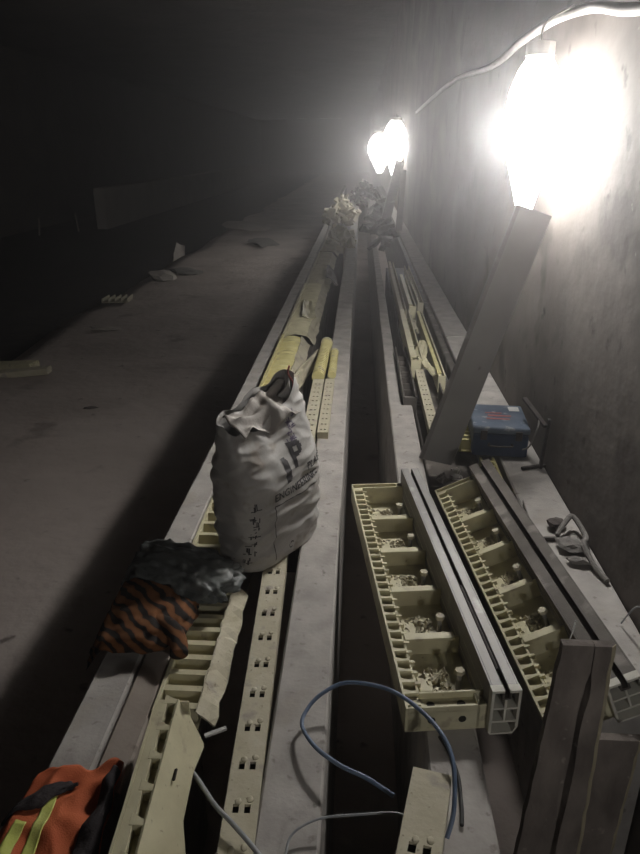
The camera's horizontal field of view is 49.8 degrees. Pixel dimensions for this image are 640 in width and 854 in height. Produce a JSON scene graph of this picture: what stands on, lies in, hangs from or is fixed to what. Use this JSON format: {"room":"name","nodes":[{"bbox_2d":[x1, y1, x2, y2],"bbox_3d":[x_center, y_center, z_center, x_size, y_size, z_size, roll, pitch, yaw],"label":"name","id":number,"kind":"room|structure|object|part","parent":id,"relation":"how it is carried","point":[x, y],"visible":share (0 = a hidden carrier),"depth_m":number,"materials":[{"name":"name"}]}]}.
{"room":"underground passage","nodes":[
{"label":"underground passage","id":0,"kind":"room"},
{"bbox_2d":[0,45,261,237],"bbox_3d":[-9.871,-17.045,41.787,0.400,6.400,101.000,1,22,3],"label":"wall","id":1,"kind":"structure","parent":0,"point":[67,131],"depth_m":30.42,"materials":[{"name":"grey concrete"}]},
{"bbox_2d":[0,174,320,360],"bbox_3d":[-6.426,-14.086,42.765,10.100,0.180,101.000,1,22,3],"label":"floor","id":2,"kind":"structure","parent":0,"point":[53,276],"depth_m":19.52,"materials":[{"name":"grey concrete"}]},
{"bbox_2d":[37,218,39,234],"bbox_3d":[-9.777,-6.970,24.024,0.139,0.584,0.089,1,22,3],"label":"marker post","id":3,"kind":"object","parent":2,"relation":"on","point":[37,218],"visible":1,"depth_m":23.99,"materials":[{"name":"black"}]},
{"bbox_2d":[173,243,184,260],"bbox_3d":[-3.622,-4.439,17.657,0.442,0.542,0.260,-14,26,-31],"label":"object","id":4,"kind":"object","parent":2,"relation":"on","point":[179,251],"visible":0.7,"depth_m":17.66,"materials":[{"name":"grey"}]},
{"bbox_2d":[93,164,268,228],"bbox_3d":[-6.825,-17.160,48.247,0.400,1.500,48.600,1,22,3],"label":"wall","id":5,"kind":"structure","parent":0,"point":[120,204],"depth_m":33.20,"materials":[{"name":"grey concrete"}]},
{"bbox_2d":[0,0,402,120],"bbox_3d":[-3.422,-18.883,37.958,13.600,0.392,96.000,1,22,3],"label":"ceiling","id":6,"kind":"structure","parent":0,"point":[255,59],"depth_m":24.19,"materials":[{"name":"grey concrete"}]},
{"bbox_2d":[0,172,523,853],"bbox_3d":[0.615,-12.381,37.732,5.642,0.465,87.200,1,22,3],"label":"floor","id":7,"kind":"structure","parent":0,"point":[82,490],"depth_m":5.22,"materials":[{"name":"grey concrete"}]},
{"bbox_2d":[0,360,39,369],"bbox_3d":[-3.598,-0.707,7.949,0.752,0.147,0.169,6,23,15],"label":"ribbed offcut","id":8,"kind":"object","parent":7,"relation":"on","point":[4,365],"visible":0.91,"depth_m":7.86,"materials":[{"name":"beige plastic"}]},
{"bbox_2d":[0,365,51,377],"bbox_3d":[-3.313,-0.612,7.711,0.603,0.132,0.141,1,22,1],"label":"ribbed offcut","id":9,"kind":"object","parent":7,"relation":"on","point":[38,370],"visible":1,"depth_m":7.65,"materials":[{"name":"beige plastic"}]},
{"bbox_3d":[-3.310,-0.587,7.715,0.600,0.020,0.130,-5,22,4],"label":"plate","id":10,"kind":"part","parent":9,"relation":"part of","materials":[{"name":"beige plastic"}]},
{"bbox_2d":[83,406,98,408],"bbox_3d":[-2.242,-0.190,6.754,0.145,0.029,0.071,-19,29,-39],"label":"litter piece","id":11,"kind":"object","parent":7,"relation":"on","point":[88,407],"visible":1,"depth_m":6.73,"materials":[{"name":"grey"}]},
{"bbox_2d":[90,325,122,330],"bbox_3d":[-2.996,-1.397,9.733,0.494,0.082,0.204,-6,23,-14],"label":"litter piece","id":12,"kind":"object","parent":7,"relation":"on","point":[96,327],"visible":1,"depth_m":9.67,"materials":[{"name":"grey"}]},
{"bbox_2d":[101,294,132,302],"bbox_3d":[-3.377,-2.150,11.542,0.420,0.152,0.802,-3,22,-8],"label":"ribbed offcut","id":13,"kind":"object","parent":7,"relation":"on","point":[113,299],"visible":1,"depth_m":11.34,"materials":[{"name":"beige plastic"}]},
{"bbox_3d":[-3.377,-2.126,11.549,0.420,0.020,0.800,-3,16,-8],"label":"plate","id":14,"kind":"part","parent":13,"relation":"part of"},
{"bbox_2d":[47,440,250,769],"bbox_3d":[-0.547,0.992,2.520,0.112,1.021,2.970,1,22,3],"label":"beam","id":15,"kind":"structure","parent":7,"relation":"on","point":[84,742],"depth_m":1.87,"materials":[{"name":"grey metal"}]},
{"bbox_2d":[0,757,123,853],"bbox_3d":[-0.587,0.909,1.396,0.315,0.142,0.524,1,22,3],"label":"safety vest","id":16,"kind":"object","parent":15,"relation":"on","point":[65,809],"visible":1,"depth_m":1.48,"materials":[{"name":"orange fabric"}]},
{"bbox_2d":[86,577,198,669],"bbox_3d":[-0.548,0.610,2.123,0.352,0.219,0.374,0,22,0],"label":"striped cloth","id":17,"kind":"object","parent":15,"relation":"on","point":[145,616],"visible":0.89,"depth_m":2.01,"materials":[{"name":"orange fabric"}]},
{"bbox_2d":[121,538,245,603],"bbox_3d":[-0.467,0.509,2.284,0.472,0.217,0.279,10,24,24],"label":"plastic sheet","id":18,"kind":"object","parent":17,"relation":"on","point":[194,573],"visible":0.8,"depth_m":2.19,"materials":[{"name":"black plastic"}]},
{"bbox_2d":[192,494,222,555],"bbox_3d":[-0.362,0.274,3.026,0.168,0.071,1.444,1,22,3],"label":"strip","id":19,"kind":"object","parent":15,"relation":"on","point":[206,536],"visible":0.02,"depth_m":2.62,"materials":[{"name":"beige plastic"}]},
{"bbox_2d":[97,646,207,853],"bbox_3d":[-0.476,1.175,2.076,0.081,1.012,0.680,1,22,3],"label":"beam","id":20,"kind":"structure","parent":7,"relation":"on","point":[125,741],"depth_m":1.83,"materials":[{"name":"grey metal"}]},
{"bbox_2d":[151,589,247,729],"bbox_3d":[-0.337,0.658,2.060,0.171,0.065,0.571,1,22,3],"label":"panel","id":21,"kind":"object","parent":20,"relation":"on","point":[201,678],"visible":0.76,"depth_m":1.98,"materials":[{"name":"beige plastic"}]},
{"bbox_3d":[-0.357,0.684,2.072,0.107,0.006,0.570,1,22,3],"label":"plate","id":22,"kind":"part","parent":21,"relation":"part of","materials":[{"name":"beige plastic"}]},
{"bbox_2d":[148,270,176,281],"bbox_3d":[-3.131,-2.992,13.671,0.514,0.206,1.043,-9,24,-22],"label":"litter piece","id":23,"kind":"object","parent":7,"relation":"on","point":[160,275],"visible":0.91,"depth_m":13.41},
{"bbox_2d":[169,267,202,274],"bbox_3d":[-2.735,-3.192,14.196,0.611,0.129,0.644,-15,26,-33],"label":"litter piece","id":24,"kind":"object","parent":7,"relation":"on","point":[181,270],"visible":0.98,"depth_m":14.07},
{"bbox_2d":[248,238,279,246],"bbox_3d":[-1.522,-4.937,18.490,0.885,0.162,1.867,-6,23,-14],"label":"litter piece","id":25,"kind":"object","parent":7,"relation":"on","point":[262,242],"visible":0.98,"depth_m":18.26,"materials":[{"name":"grey paper"}]},
{"bbox_2d":[230,257,314,577],"bbox_3d":[-0.289,-0.693,6.717,0.114,1.021,6.070,1,22,3],"label":"beam","id":26,"kind":"structure","parent":7,"relation":"on","point":[254,378],"depth_m":5.33,"materials":[{"name":"grey metal"}]},
{"bbox_2d":[255,185,359,853],"bbox_3d":[0.734,-3.950,14.829,0.144,1.022,29.500,1,22,3],"label":"beam","id":27,"kind":"structure","parent":7,"relation":"on","point":[298,785],"depth_m":2.05,"materials":[{"name":"grey metal"}]},
{"bbox_2d":[217,555,287,853],"bbox_3d":[-0.161,0.571,2.264,0.076,0.053,2.150,0,22,1],"label":"strip","id":28,"kind":"object","parent":27,"relation":"on","point":[247,771],"visible":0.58,"depth_m":1.76,"materials":[{"name":"beige plastic"}]},
{"bbox_2d":[204,726,226,737],"bbox_3d":[-0.261,0.762,1.725,0.055,0.017,0.010,-6,23,-14],"label":"tie","id":29,"kind":"object","parent":28,"relation":"on","point":[222,729],"visible":1,"depth_m":1.72,"materials":[{"name":"white plastic"}]},
{"bbox_2d":[193,771,261,853],"bbox_3d":[-0.206,0.864,1.508,0.032,0.083,0.440,-15,26,-33],"label":"hose","id":30,"kind":"object","parent":28,"relation":"on","point":[196,777],"visible":0.85,"depth_m":1.48,"materials":[{"name":"grey rubber"}]},
{"bbox_3d":[-0.161,0.593,2.275,0.064,0.005,2.144,0,22,1],"label":"plate","id":31,"kind":"part","parent":28,"relation":"part of","materials":[{"name":"beige plastic"}]},
{"bbox_2d":[210,365,319,572],"bbox_3d":[-0.184,0.130,2.412,0.252,0.661,0.439,15,26,33],"label":"sack","id":32,"kind":"object","parent":28,"relation":"on","point":[265,472],"visible":1,"depth_m":2.32,"materials":[{"name":"white"}]},
{"bbox_2d":[234,505,261,564],"bbox_3d":[-0.244,0.360,2.294,0.107,0.234,0.024,2,22,5],"label":"print","id":33,"kind":"object","parent":32,"relation":"attached to","point":[247,518],"depth_m":2.29,"materials":[{"name":"black paint"}]},
{"bbox_2d":[285,408,296,441],"bbox_3d":[-0.100,0.001,2.375,0.041,0.118,0.079,-3,22,-8],"label":"print","id":34,"kind":"object","parent":32,"relation":"attached to","point":[290,413],"depth_m":2.37},
{"bbox_2d":[317,378,334,438],"bbox_3d":[0.038,-0.121,3.878,0.056,0.035,0.880,1,22,3],"label":"bar","id":35,"kind":"object","parent":27,"relation":"on","point":[326,406],"visible":1,"depth_m":3.75,"materials":[{"name":"beige plastic"}]},
{"bbox_2d":[328,348,338,378],"bbox_3d":[0.087,-0.422,4.542,0.058,0.058,0.540,1,22,3],"label":"tube","id":36,"kind":"object","parent":27,"relation":"on","point":[334,352],"visible":1,"depth_m":4.46,"materials":[{"name":"yellow plastic"}]},
{"bbox_2d":[285,811,403,853],"bbox_3d":[0.046,0.847,1.449,0.302,0.038,0.086,-8,23,-20],"label":"hose","id":37,"kind":"object","parent":27,"relation":"on","point":[384,812],"visible":0.83,"depth_m":1.47,"materials":[{"name":"rubber"}]},
{"bbox_2d":[345,179,385,205],"bbox_3d":[1.377,-7.194,20.957,1.393,0.611,6.850,1,22,3],"label":"rubble heap","id":38,"kind":"object","parent":27,"relation":"on","point":[367,190],"visible":0.93,"depth_m":20.16,"materials":[{"name":"grey stone"}]},
{"bbox_2d":[300,680,456,838],"bbox_3d":[0.152,0.725,1.616,0.455,0.100,0.232,16,27,34],"label":"hose","id":39,"kind":"object","parent":27,"relation":"on","point":[384,789],"visible":1,"depth_m":1.58,"materials":[{"name":"blue rubber"}]},
{"bbox_2d":[299,356,329,551],"bbox_3d":[-0.014,0.247,4.406,0.072,0.999,2.020,1,22,3],"label":"beam","id":40,"kind":"structure","parent":7,"relation":"on","point":[325,377],"depth_m":4.48,"materials":[{"name":"grey metal"}]},
{"bbox_2d":[306,379,323,440],"bbox_3d":[-0.039,-0.068,3.780,0.067,0.050,1.110,1,22,3],"label":"bar","id":41,"kind":"object","parent":40,"relation":"on","point":[316,394],"visible":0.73,"depth_m":3.86,"materials":[{"name":"beige plastic"}]},
{"bbox_2d":[312,337,332,379],"bbox_3d":[0.019,-0.462,4.654,0.089,0.100,0.772,2,22,4],"label":"tube","id":42,"kind":"object","parent":40,"relation":"on","point":[319,371],"visible":0.96,"depth_m":4.55,"materials":[{"name":"yellow plastic"}]},
{"bbox_2d":[287,252,342,571],"bbox_3d":[0.049,-1.597,9.069,0.235,0.946,11.000,1,22,3],"label":"beam","id":43,"kind":"structure","parent":7,"relation":"on","point":[326,328],"depth_m":7.16,"materials":[{"name":"grey metal"}]},
{"bbox_2d":[259,334,310,386],"bbox_3d":[-0.228,-0.372,4.559,0.222,0.093,1.600,1,22,3],"label":"channel","id":44,"kind":"object","parent":43,"relation":"on","point":[292,351],"visible":0.54,"depth_m":4.80,"materials":[{"name":"yellow plastic"}]},
{"bbox_2d":[294,349,318,388],"bbox_3d":[-0.086,-0.392,4.620,0.049,0.113,0.622,5,22,12],"label":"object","id":45,"kind":"object","parent":44,"relation":"on","point":[306,368],"visible":0.79,"depth_m":4.56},
{"bbox_2d":[283,283,327,344],"bbox_3d":[-0.099,-1.088,6.369,0.259,0.092,2.200,1,22,3],"label":"channel","id":46,"kind":"object","parent":43,"relation":"on","point":[298,324],"visible":0.92,"depth_m":6.08,"materials":[{"name":"beige plastic"}]},
{"bbox_2d":[302,299,315,319],"bbox_3d":[-0.114,-1.061,6.163,0.123,0.056,0.702,-1,22,-4],"label":"paper scrap","id":47,"kind":"object","parent":46,"relation":"on","point":[310,314],"visible":0.99,"depth_m":6.07,"materials":[{"name":"white paper"}]},
{"bbox_2d":[306,252,336,291],"bbox_3d":[0.043,-1.971,8.623,0.260,0.094,2.550,1,22,3],"label":"channel","id":48,"kind":"object","parent":43,"relation":"on","point":[317,274],"visible":0.91,"depth_m":8.42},
{"bbox_2d":[326,265,337,285],"bbox_3d":[0.126,-1.746,7.925,0.140,0.153,0.556,0,22,-1],"label":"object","id":49,"kind":"object","parent":48,"relation":"on","point":[330,273],"visible":1,"depth_m":7.84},
{"bbox_2d":[320,226,338,256],"bbox_3d":[0.230,-3.115,11.471,0.268,0.094,3.401,1,22,3],"label":"channel","id":50,"kind":"object","parent":43,"relation":"on","point":[325,247],"visible":0.27,"depth_m":10.28,"materials":[{"name":"grey metal"}]},
{"bbox_2d":[326,224,356,253],"bbox_3d":[0.340,-2.982,10.753,0.480,0.336,2.371,1,22,3],"label":"rubble heap","id":51,"kind":"object","parent":50,"relation":"on","point":[339,236],"visible":0.99,"depth_m":10.34,"materials":[{"name":"grey stone"}]},
{"bbox_2d":[322,194,361,227],"bbox_3d":[0.489,-4.820,15.038,0.865,0.565,5.195,1,22,3],"label":"rubble heap","id":52,"kind":"object","parent":43,"relation":"on","point":[343,210],"visible":1,"depth_m":13.90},
{"bbox_2d":[308,185,346,259],"bbox_3d":[0.461,-5.636,19.031,0.113,1.021,20.490,1,22,3],"label":"beam","id":53,"kind":"structure","parent":7,"relation":"on","point":[319,242],"depth_m":11.47,"materials":[{"name":"grey metal"}]},
{"bbox_2d":[365,197,401,482],"bbox_3d":[1.177,-4.536,16.310,0.082,1.007,26.270,1,22,3],"label":"beam","id":54,"kind":"structure","parent":7,"relation":"on","point":[387,390],"depth_m":5.70,"materials":[{"name":"grey metal"}]},
{"bbox_2d":[359,201,399,251],"bbox_3d":[1.121,-4.045,13.258,0.745,0.513,7.282,1,22,3],"label":"rubble heap","id":55,"kind":"object","parent":54,"relation":"on","point":[383,229],"visible":0.83,"depth_m":11.86,"materials":[{"name":"grey stone"}]},
{"bbox_2d":[380,160,403,222],"bbox_3d":[1.339,-4.311,12.883,0.177,1.232,2.079,5,22,12],"label":"channel","id":56,"kind":"object","parent":55,"relation":"on","point":[394,182],"visible":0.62,"depth_m":12.93,"materials":[{"name":"grey metal"}]},
{"bbox_2d":[376,186,453,379],"bbox_3d":[1.615,-4.628,16.553,0.051,0.996,25.700,1,22,3],"label":"beam","id":57,"kind":"structure","parent":7,"relation":"on","point":[396,253],"depth_m":6.67,"materials":[{"name":"grey metal"}]},
{"bbox_2d":[378,186,466,341],"bbox_3d":[1.770,-4.827,17.015,0.190,1.021,24.680,1,22,3],"label":"beam","id":58,"kind":"structure","parent":7,"relation":"on","point":[448,322],"depth_m":7.20,"materials":[{"name":"grey metal"}]},
{"bbox_2d":[395,169,405,231],"bbox_3d":[1.510,-4.224,12.853,0.118,1.056,1.348,3,22,7],"label":"channel","id":59,"kind":"object","parent":58,"relation":"on","point":[400,206],"visible":0.92,"depth_m":12.81,"materials":[{"name":"grey metal"}]},
{"bbox_2d":[385,268,486,594],"bbox_3d":[0.818,-0.469,6.270,0.271,0.939,6.340,1,22,3],"label":"beam","id":60,"kind":"structure","parent":7,"relation":"on","point":[462,461],"depth_m":3.52,"materials":[{"name":"grey metal"}]},
{"bbox_2d":[388,261,406,318],"bbox_3d":[0.805,-1.492,7.339,0.064,0.120,2.800,1,22,3],"label":"box section","id":61,"kind":"object","parent":60,"relation":"on","point":[397,293],"visible":0.85,"depth_m":7.01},
{"bbox_2d":[395,347,416,418],"bbox_3d":[0.549,-0.312,4.488,0.077,0.135,1.090,1,22,3],"label":"box section","id":62,"kind":"object","parent":60,"relation":"on","point":[406,383],"visible":0.77,"depth_m":4.32,"materials":[{"name":"grey metal"}]},
{"bbox_2d":[400,274,415,319],"bbox_3d":[0.851,-1.290,6.770,0.064,0.150,1.600,1,22,3],"label":"box section","id":63,"kind":"object","parent":60,"relation":"on","point":[408,298],"visible":0.81,"depth_m":6.48,"materials":[{"name":"beige plastic"}]},
{"bbox_2d":[399,309,422,379],"bbox_3d":[0.679,-0.661,5.251,0.082,0.155,1.500,1,22,3],"label":"box section","id":64,"kind":"object","parent":60,"relation":"on","point":[408,335],"visible":0.84,"depth_m":5.07,"materials":[{"name":"beige plastic"}]},
{"bbox_2d":[410,315,419,333],"bbox_3d":[0.770,-0.844,5.659,0.070,0.090,0.303,0,22,-1],"label":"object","id":65,"kind":"object","parent":64,"relation":"on","point":[416,328],"visible":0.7,"depth_m":5.62,"materials":[{"name":"beige plastic"}]},
{"bbox_2d":[404,266,423,313],"bbox_3d":[0.995,-1.511,7.428,0.055,0.110,2.200,1,22,3],"label":"box section","id":66,"kind":"object","parent":60,"relation":"on","point":[417,297],"visible":0.92,"depth_m":7.08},
{"bbox_2d":[415,369,434,432],"bbox_3d":[0.618,-0.157,4.028,0.055,0.050,1.050,1,22,3],"label":"bar","id":67,"kind":"object","parent":60,"relation":"on","point":[426,402],"visible":0.88,"depth_m":4.00,"materials":[{"name":"beige plastic"}]},
{"bbox_2d":[416,311,445,391],"bbox_3d":[0.802,-0.605,5.105,0.049,0.120,1.800,1,22,3],"label":"box section","id":68,"kind":"object","parent":60,"relation":"on","point":[433,359],"visible":0.84,"depth_m":4.78,"materials":[{"name":"beige plastic"}]},
{"bbox_2d":[415,340,427,357],"bbox_3d":[0.717,-0.548,4.863,0.097,0.032,0.421,4,22,11],"label":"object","id":69,"kind":"object","parent":68,"relation":"on","point":[423,345],"visible":0.73,"depth_m":4.83,"materials":[{"name":"beige plastic"}]},
{"bbox_2d":[418,356,441,375],"bbox_3d":[0.715,-0.387,4.495,0.100,0.083,0.302,-5,22,-12],"label":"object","id":70,"kind":"object","parent":68,"relation":"on","point":[425,363],"visible":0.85,"depth_m":4.47,"materials":[{"name":"beige plastic"}]},
{"bbox_2d":[438,383,443,402],"bbox_3d":[0.766,-0.131,4.002,0.105,0.100,0.500,1,22,3],"label":"box section","id":71,"kind":"object","parent":60,"relation":"on","point":[440,391],"visible":0.09,"depth_m":4.16,"materials":[{"name":"grey metal"}]},
{"bbox_2d":[459,426,470,451],"bbox_3d":[0.748,-0.002,3.575,0.065,0.060,0.520,3,22,9],"label":"strip","id":72,"kind":"object","parent":71,"relation":"on","point":[465,445],"visible":0.27,"depth_m":3.35,"materials":[{"name":"yellow plastic"}]},
{"bbox_2d":[436,472,451,485],"bbox_3d":[0.569,0.238,3.190,0.054,0.041,0.073,19,29,39],"label":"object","id":73,"kind":"object","parent":60,"relation":"on","point":[441,478],"visible":1,"depth_m":3.18,"materials":[{"name":"grey"}]},
{"bbox_2d":[450,468,462,479],"bbox_3d":[0.640,0.220,3.245,0.055,0.049,0.060,-2,22,-6],"label":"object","id":74,"kind":"object","parent":60,"relation":"on","point":[455,472],"visible":0.97,"depth_m":3.24,"materials":[{"name":"grey"}]},
{"bbox_2d":[479,457,502,477],"bbox_3d":[0.776,0.258,3.062,0.070,0.060,0.470,1,22,3],"label":"strip","id":75,"kind":"object","parent":60,"relation":"on","point":[493,461],"visible":0.16,"depth_m":3.22,"materials":[{"name":"yellow plastic"}]},
{"bbox_2d":[386,405,499,853],"bbox_3d":[0.371,0.946,2.634,0.134,1.021,3.220,1,22,3],"label":"beam","id":76,"kind":"structure","parent":7,"relation":"on","point":[420,749],"depth_m":1.71,"materials":[{"name":"grey metal"}]},
{"bbox_2d":[396,767,451,853],"bbox_3d":[0.187,0.870,1.338,0.085,0.088,0.430,6,23,15],"label":"bar","id":77,"kind":"object","parent":76,"relation":"on","point":[424,822],"visible":1,"depth_m":1.42,"materials":[{"name":"beige plastic"}]},
{"bbox_3d":[0.188,0.907,1.357,0.073,0.005,0.424,6,23,15],"label":"plate","id":78,"kind":"part","parent":77,"relation":"part of","materials":[{"name":"beige plastic"}]},
{"bbox_2d":[351,468,521,734],"bbox_3d":[0.309,0.470,2.271,0.278,0.138,1.262,-1,22,-4],"label":"tray","id":79,"kind":"object","parent":76,"relation":"on","point":[426,666],"visible":1,"depth_m":2.03,"materials":[{"name":"beige plastic"}]},
{"bbox_3d":[0.273,0.528,2.298,0.205,0.006,1.230,-1,22,-4],"label":"plate","id":80,"kind":"part","parent":79,"relation":"part of","materials":[{"name":"beige plastic"}]},
{"bbox_3d":[0.411,0.457,2.274,0.072,0.115,1.260,-1,22,-4],"label":"slotted rail","id":81,"kind":"part","parent":79,"relation":"part of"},
{"bbox_2d":[438,736,463,826],"bbox_3d":[0.310,0.811,1.595,0.028,0.015,0.248,-1,22,-2],"label":"hose","id":82,"kind":"object","parent":76,"relation":"on","point":[461,805],"visible":0.7,"depth_m":1.55,"materials":[{"name":"rubber"}]},
{"bbox_2d":[419,204,551,464],"bbox_3d":[0.716,-0.379,3.083,0.514,1.180,0.053,-3,22,-8],"label":"wooden plank","id":83,"kind":"object","parent":76,"relation":"on","point":[526,229],"visible":1,"depth_m":3.04,"materials":[{"name":"wood"}]},
{"bbox_2d":[445,337,639,853],"bbox_3d":[0.967,0.466,3.830,0.190,1.021,3.740,1,22,3],"label":"beam","id":84,"kind":"structure","parent":7,"relation":"on","point":[542,500],"depth_m":2.64,"materials":[{"name":"grey metal"}]},
{"bbox_2d":[468,404,530,456],"bbox_3d":[0.865,0.017,3.369,0.263,0.150,0.350,3,22,7],"label":"toolbox","id":85,"kind":"object","parent":84,"relation":"on","point":[494,430],"visible":0.94,"depth_m":3.25,"materials":[{"name":"blue plastic"}]},
{"bbox_3d":[0.866,-0.039,3.358,0.263,0.033,0.328,3,22,7],"label":"lid","id":86,"kind":"part","parent":85,"relation":"part of","materials":[{"name":"blue plastic"}]},
{"bbox_3d":[0.844,0.087,3.225,0.122,0.013,0.028,3,22,7],"label":"handle","id":87,"kind":"part","parent":85,"relation":"part of","materials":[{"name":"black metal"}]},
{"bbox_2d":[522,500,528,515],"bbox_3d":[0.806,0.352,2.683,0.011,0.050,0.200,2,22,6],"label":"metal strip","id":88,"kind":"object","parent":84,"relation":"on","point":[524,505],"visible":0.29,"depth_m":2.72,"materials":[{"name":"grey metal"}]},
{"bbox_2d":[521,397,550,469],"bbox_3d":[0.978,0.030,3.196,0.118,0.263,0.266,1,22,3],"label":"metal bracket","id":89,"kind":"object","parent":84,"relation":"on","point":[527,402],"visible":1,"depth_m":3.12,"materials":[{"name":"black metal"}]},
{"bbox_3d":[1.013,0.077,3.110,0.024,0.240,0.020,1,22,3],"label":"post","id":90,"kind":"part","parent":89,"relation":"part of","materials":[{"name":"black metal"}]},
{"bbox_2d":[435,458,639,722],"bbox_3d":[0.654,0.473,2.326,0.263,0.217,1.292,-1,22,-4],"label":"tray","id":91,"kind":"object","parent":84,"relation":"on","point":[530,631],"visible":0.84,"depth_m":2.21,"materials":[{"name":"beige plastic"}]},
{"bbox_3d":[0.726,0.432,2.316,0.088,0.105,1.290,-23,22,5],"label":"slotted rail","id":92,"kind":"part","parent":91,"relation":"part of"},
{"bbox_2d":[546,517,562,528],"bbox_3d":[0.907,0.369,2.650,0.068,0.037,0.070,20,30,41],"label":"scrap piece","id":93,"kind":"object","parent":84,"relation":"on","point":[555,522],"visible":0.74,"depth_m":2.63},
{"bbox_2d":[555,536,582,553],"bbox_3d":[0.909,0.430,2.506,0.095,0.037,0.088,1,22,2],"label":"scrap piece","id":94,"kind":"object","parent":84,"relation":"on","point":[572,545],"visible":0.94,"depth_m":2.49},
{"bbox_2d":[566,555,589,564],"bbox_3d":[0.914,0.467,2.417,0.104,0.028,0.049,6,23,14],"label":"scrap piece","id":95,"kind":"object","parent":84,"relation":"on","point":[577,560],"visible":0.96,"depth_m":2.40,"materials":[{"name":"grey"}]},
{"bbox_2d":[555,513,609,582],"bbox_3d":[0.926,0.426,2.478,0.115,0.058,0.385,1,22,3],"label":"strap","id":96,"kind":"object","parent":84,"relation":"on","point":[570,516],"visible":1,"depth_m":2.50,"materials":[{"name":"grey fabric"}]},
{"bbox_2d":[621,606,639,623],"bbox_3d":[0.940,0.576,1.999,0.012,0.124,0.190,-4,22,-10],"label":"wire","id":97,"kind":"object","parent":84,"relation":"on","point":[627,615],"visible":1,"depth_m":2.07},
{"bbox_2d":[513,639,615,853],"bbox_3d":[0.536,1.119,1.723,0.223,1.350,0.123,1,22,3],"label":"plank","id":98,"kind":"object","parent":7,"relation":"on","point":[556,803],"visible":1,"depth_m":1.59,"materials":[{"name":"wood"}]},
{"bbox_2d":[580,733,639,853],"bbox_3d":[0.673,1.235,1.810,0.177,1.060,0.073,1,22,3],"label":"plank","id":99,"kind":"object","parent":7,"relation":"on","point":[617,754],"visible":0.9,"depth_m":1.67,"materials":[{"name":"brown wood"}]},
{"bbox_3d":[-0.432,1.391,1.513,0.038,0.990,0.720,1,22,3],"label":"plate","id":100,"kind":"object","parent":7,"relation":"on","visible":0},
{"bbox_2d":[109,695,203,853],"bbox_3d":[-0.338,0.830,1.491,0.133,0.176,0.507,0,22,1],"label":"panel","id":101,"kind":"object","parent":100,"relation":"on","point":[152,814],"visible":1,"depth_m":1.50,"materials":[{"name":"beige plastic"}]},
{"bbox_3d":[-0.354,0.690,1.689,0.070,0.050,0.005,0,25,1],"label":"plate","id":102,"kind":"part","parent":101,"relation":"part of","materials":[{"name":"beige plastic"}]},
{"bbox_2d":[261,119,369,173],"bbox_3d":[-0.604,-33.902,83.779,13.800,6.400,0.400,1,22,3],"label":"wall","id":103,"kind":"structure","parent":0,"point":[294,146],"depth_m":83.51,"materials":[{"name":"grey concrete"}]},
{"bbox_2d":[369,0,639,853],"bbox_3d":[3.270,-16.207,39.164,0.013,5.600,95.000,1,22,3],"label":"wall","id":104,"kind":"structure","parent":0,"point":[570,344],"depth_m":3.01,"materials":[{"name":"grey concrete"}]},
{"bbox_2d":[368,127,386,172],"bbox_3d":[1.454,-6.693,16.652,0.599,1.075,0.599,-17,27,-36],"label":"work lamp","id":105,"kind":"object","parent":104,"relation":"hanging from","point":[375,146],"visible":0.68,"depth_m":16.47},
{"bbox_2d":[383,114,405,174],"bbox_3d":[1.516,-5.721,14.016,0.480,1.175,0.480,1,22,3],"label":"work lamp","id":106,"kind":"object","parent":104,"relation":"hanging from","point":[394,138],"visible":0.83,"depth_m":13.82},
{"bbox_2d":[390,117,401,120],"bbox_3d":[1.516,-6.173,13.835,0.240,0.050,0.240,1,22,3],"label":"socket","id":107,"kind":"object","parent":106,"relation":"attached to","point":[394,118],"depth_m":13.75,"materials":[{"name":"white plastic"}]},
{"bbox_2d":[415,0,639,113],"bbox_3d":[1.231,-2.999,6.221,0.040,0.310,10.103,1,22,3],"label":"conduit","id":108,"kind":"object","parent":104,"relation":"attached to","point":[624,9],"visible":0.95,"depth_m":2.90,"materials":[{"name":"white plastic"}]},
{"bbox_2d":[504,4,574,208],"bbox_3d":[0.908,-1.315,2.935,0.236,0.834,0.236,1,22,3],"label":"work lamp","id":109,"kind":"object","parent":108,"relation":"hanging from","point":[534,110],"visible":0.88,"depth_m":2.86,"materials":[{"name":"white glass"}]},
{"bbox_3d":[0.908,-1.230,2.970,0.236,0.650,0.236,1,22,3],"label":"bulb","id":110,"kind":"part","parent":109,"relation":"part of","materials":[{"name":"white glass"}]},
{"bbox_2d":[525,40,555,56],"bbox_3d":[0.908,-1.555,2.839,0.118,0.050,0.118,1,22,3],"label":"socket","id":111,"kind":"object","parent":109,"relation":"attached to","point":[539,48],"depth_m":2.80,"materials":[{"name":"white plastic"}]},
{"bbox_3d":[0.963,-1.639,2.802,0.124,0.134,0.010,1,22,3],"label":"cord","id":112,"kind":"part","parent":109,"relation":"part of","materials":[{"name":"white plastic"}]}
]}

